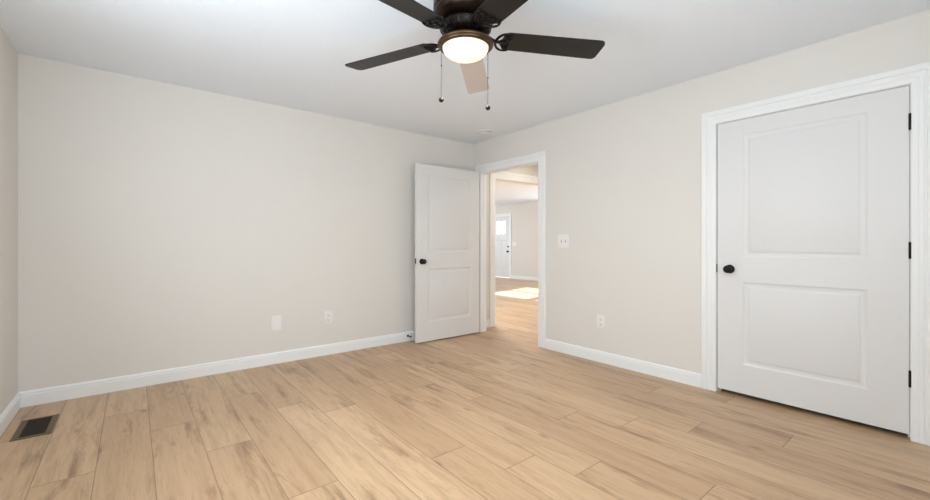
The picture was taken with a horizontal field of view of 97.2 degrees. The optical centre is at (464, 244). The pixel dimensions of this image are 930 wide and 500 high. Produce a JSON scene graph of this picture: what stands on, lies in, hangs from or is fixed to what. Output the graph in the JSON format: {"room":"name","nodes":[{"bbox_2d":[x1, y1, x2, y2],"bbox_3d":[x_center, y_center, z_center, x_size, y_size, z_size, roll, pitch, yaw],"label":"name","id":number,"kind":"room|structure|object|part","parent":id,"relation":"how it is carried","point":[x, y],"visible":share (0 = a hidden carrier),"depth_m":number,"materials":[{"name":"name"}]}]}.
{"room":"empty bedroom","nodes":[
{"label":"empty bedroom","id":0,"kind":"room"},
{"bbox_2d":[0,24,17,414],"bbox_3d":[-1.595,-0.095,0.880,0.140,2.440,4.890,0,0,-39],"label":"wall","id":1,"kind":"structure","parent":0,"point":[8,53],"depth_m":2.61,"materials":[{"name":"paint"}]},
{"bbox_2d":[0,392,20,436],"bbox_3d":[-1.579,1.071,0.983,0.014,0.107,4.750,0,0,-39],"label":"baseboard","id":2,"kind":"structure","parent":1,"relation":"attached to","point":[13,407],"depth_m":2.59,"materials":[{"name":"white wood"}]},
{"bbox_2d":[18,53,537,391],"bbox_3d":[0.834,-0.095,6.070,10.448,2.440,0.120,0,0,-39],"label":"wall","id":3,"kind":"structure","parent":0,"point":[161,226],"depth_m":3.46,"materials":[{"name":"paint"}]},
{"bbox_2d":[19,331,414,407],"bbox_3d":[-1.486,1.071,4.105,4.088,0.107,0.014,0,0,-39],"label":"baseboard","id":4,"kind":"structure","parent":3,"relation":"attached to","point":[95,387],"depth_m":3.45,"materials":[{"name":"white wood"}]},
{"bbox_2d":[271,315,280,330],"bbox_3d":[-1.782,0.743,3.870,0.089,0.137,0.007,0,0,-39],"label":"wall plate","id":5,"kind":"object","parent":3,"relation":"attached to","point":[275,320],"visible":1,"depth_m":3.87,"materials":[{"name":"white plastic"}]},
{"bbox_2d":[324,310,332,323],"bbox_3d":[-1.393,0.746,4.184,0.090,0.132,0.009,0,0,-39],"label":"wall outlet","id":6,"kind":"object","parent":3,"relation":"attached to","point":[328,315],"visible":1,"depth_m":4.18,"materials":[{"name":"white plastic"}]},
{"bbox_2d":[489,171,537,326],"bbox_3d":[0.873,0.053,6.012,1.378,2.144,0.020,0,0,-39],"label":"trim","id":7,"kind":"structure","parent":3,"relation":"attached to","point":[502,175],"depth_m":5.61,"materials":[{"name":"white wood"}]},
{"bbox_2d":[495,178,537,185],"bbox_3d":[0.829,0.102,6.066,1.180,2.045,0.120,0,0,-39],"label":"trim","id":8,"kind":"structure","parent":3,"relation":"attached to","point":[496,179],"depth_m":5.96,"materials":[{"name":"white wood"}]},
{"bbox_2d":[0,277,929,499],"bbox_3d":[-0.199,1.125,7.570,10.872,0.001,13.650,0,0,-39],"label":"floor","id":9,"kind":"structure","parent":0,"point":[494,413],"depth_m":2.36,"materials":[{"name":"brown wood"}]},
{"bbox_2d":[9,414,59,441],"bbox_3d":[-2.638,1.122,2.523,0.174,0.005,0.356,0,0,-39],"label":"floor vent","id":10,"kind":"object","parent":9,"relation":"in","point":[45,425],"visible":1,"depth_m":2.51,"materials":[{"name":"brown metal"}]},
{"bbox_2d":[0,0,929,205],"bbox_3d":[-0.248,-1.390,7.530,10.850,0.150,13.750,0,0,-39],"label":"ceiling","id":11,"kind":"structure","parent":0,"point":[294,54],"depth_m":2.71,"materials":[{"name":"white paint"}]},
{"bbox_2d":[345,0,604,109],"bbox_3d":[-0.007,-1.022,2.104,1.463,0.585,1.476,0,0,-39],"label":"ceiling fan","id":12,"kind":"object","parent":11,"relation":"hanging from","point":[465,26],"visible":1,"depth_m":2.11,"materials":[{"name":"brown wood"}]},
{"bbox_3d":[-0.428,-1.072,2.353,0.569,0.006,0.154,-1,10,26],"label":"blade","id":13,"kind":"part","parent":12,"relation":"part of","materials":[{"name":"black wood"}]},
{"bbox_3d":[-0.326,-1.080,1.792,0.154,0.006,0.569,14,9,42],"label":"blade","id":14,"kind":"part","parent":12,"relation":"part of","materials":[{"name":"black wood"}]},
{"bbox_3d":[-0.088,-0.934,2.193,0.099,0.285,0.008,0,0,27],"label":"pull chain","id":15,"kind":"part","parent":12,"relation":"part of","materials":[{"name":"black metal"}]},
{"bbox_3d":[0.003,-0.997,2.142,0.239,0.064,0.239,0,0,-39],"label":"lamp shade","id":16,"kind":"part","parent":12,"relation":"part of","materials":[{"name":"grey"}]},
{"bbox_3d":[0.003,-1.122,2.142,0.262,0.072,0.262,0,0,-39],"label":"motor","id":17,"kind":"part","parent":12,"relation":"part of","materials":[{"name":"black metal"}]},
{"bbox_3d":[0.063,-1.080,2.617,0.154,0.006,0.569,-10,-1,7],"label":"blade","id":18,"kind":"part","parent":12,"relation":"part of","materials":[{"name":"beige wood"}]},
{"bbox_3d":[0.234,-1.080,1.721,0.154,0.006,0.569,11,-5,-28],"label":"blade","id":19,"kind":"part","parent":12,"relation":"part of","materials":[{"name":"black wood"}]},
{"bbox_3d":[0.474,-1.080,2.232,0.569,0.006,0.154,0,-10,-11],"label":"blade","id":20,"kind":"part","parent":12,"relation":"part of","materials":[{"name":"black wood"}]},
{"bbox_2d":[478,129,491,134],"bbox_3d":[0.232,-1.300,4.766,0.160,0.031,0.160,0,0,-39],"label":"smoke detector","id":21,"kind":"object","parent":11,"relation":"attached to","point":[483,131],"visible":1,"depth_m":4.72,"materials":[{"name":"white plastic"}]},
{"bbox_2d":[495,202,537,276],"bbox_3d":[2.266,-0.095,12.712,0.140,2.440,8.640,0,0,-39],"label":"wall","id":22,"kind":"structure","parent":0,"point":[524,215],"depth_m":13.06,"materials":[{"name":"paint"}]},
{"bbox_2d":[495,217,508,277],"bbox_3d":[1.182,0.095,13.952,0.112,2.030,0.920,0,0,-39],"label":"door","id":23,"kind":"structure","parent":22,"relation":"in","point":[501,240],"depth_m":13.87,"materials":[{"name":"white wood"}]},
{"bbox_2d":[495,213,511,277],"bbox_3d":[1.169,0.045,13.940,0.020,2.159,1.148,0,0,-39],"label":"trim","id":24,"kind":"structure","parent":22,"relation":"attached to","point":[504,214],"depth_m":13.53,"materials":[{"name":"white wood"}]},
{"bbox_2d":[511,275,537,280],"bbox_3d":[-0.976,1.071,10.074,8.220,0.107,8.380,0,0,-39],"label":"baseboard","id":25,"kind":"structure","parent":22,"relation":"attached to","point":[512,276],"depth_m":13.04,"materials":[{"name":"white wood"}]},
{"bbox_2d":[472,10,929,373],"bbox_3d":[1.671,-0.095,3.525,0.090,2.440,4.890,0,0,-39],"label":"wall","id":26,"kind":"structure","parent":0,"point":[623,178],"depth_m":3.55,"materials":[{"name":"paint"}]},
{"bbox_2d":[415,163,478,342],"bbox_3d":[-0.192,0.099,4.922,0.959,2.028,0.172,0,0,-39],"label":"door","id":27,"kind":"structure","parent":26,"relation":"in","point":[446,199],"depth_m":4.87,"materials":[{"name":"white wood"}]},
{"bbox_3d":[-0.469,0.195,4.631,0.066,0.066,0.068,0,0,-39],"label":"knob","id":28,"kind":"part","parent":27,"relation":"part of","materials":[{"name":"black metal"}]},
{"bbox_2d":[486,174,486,330],"bbox_3d":[0.585,0.056,4.953,0.020,2.139,1.170,0,0,-39],"label":"trim","id":29,"kind":"structure","parent":26,"relation":"attached to","point":[486,174],"depth_m":5.33,"materials":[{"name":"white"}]},
{"bbox_2d":[475,151,545,347],"bbox_3d":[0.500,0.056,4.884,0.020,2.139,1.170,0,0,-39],"label":"trim","id":30,"kind":"structure","parent":26,"relation":"attached to","point":[540,157],"depth_m":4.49,"materials":[{"name":"white wood"}]},
{"bbox_2d":[558,234,568,247],"bbox_3d":[1.017,-0.034,4.247,0.017,0.135,0.142,0,0,-39],"label":"light switch","id":31,"kind":"object","parent":26,"relation":"attached to","point":[563,240],"visible":1,"depth_m":4.25,"materials":[{"name":"white plastic"}]},
{"bbox_2d":[597,315,604,328],"bbox_3d":[1.296,0.739,3.909,0.009,0.128,0.088,0,0,-39],"label":"wall outlet","id":32,"kind":"object","parent":26,"relation":"attached to","point":[600,318],"visible":1,"depth_m":3.90,"materials":[{"name":"white plastic"}]},
{"bbox_2d":[545,339,700,387],"bbox_3d":[1.586,1.071,3.546,0.014,0.107,4.750,0,0,-39],"label":"baseboard","id":33,"kind":"structure","parent":26,"relation":"attached to","point":[662,371],"depth_m":3.68,"materials":[{"name":"white wood"}]},
{"bbox_2d":[716,85,910,434],"bbox_3d":[2.234,0.090,2.735,0.104,2.010,1.014,0,0,-39],"label":"door","id":34,"kind":"structure","parent":26,"relation":"in","point":[814,244],"depth_m":2.67,"materials":[{"name":"white wood"}]},
{"bbox_3d":[1.957,0.185,3.049,0.068,0.066,0.066,0,0,-39],"label":"knob","id":35,"kind":"part","parent":34,"relation":"part of","materials":[{"name":"black metal"}]},
{"bbox_2d":[701,61,929,445],"bbox_3d":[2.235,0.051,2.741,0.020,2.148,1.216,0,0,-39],"label":"trim","id":36,"kind":"structure","parent":26,"relation":"attached to","point":[918,75],"depth_m":2.35,"materials":[{"name":"white wood"}]}
]}

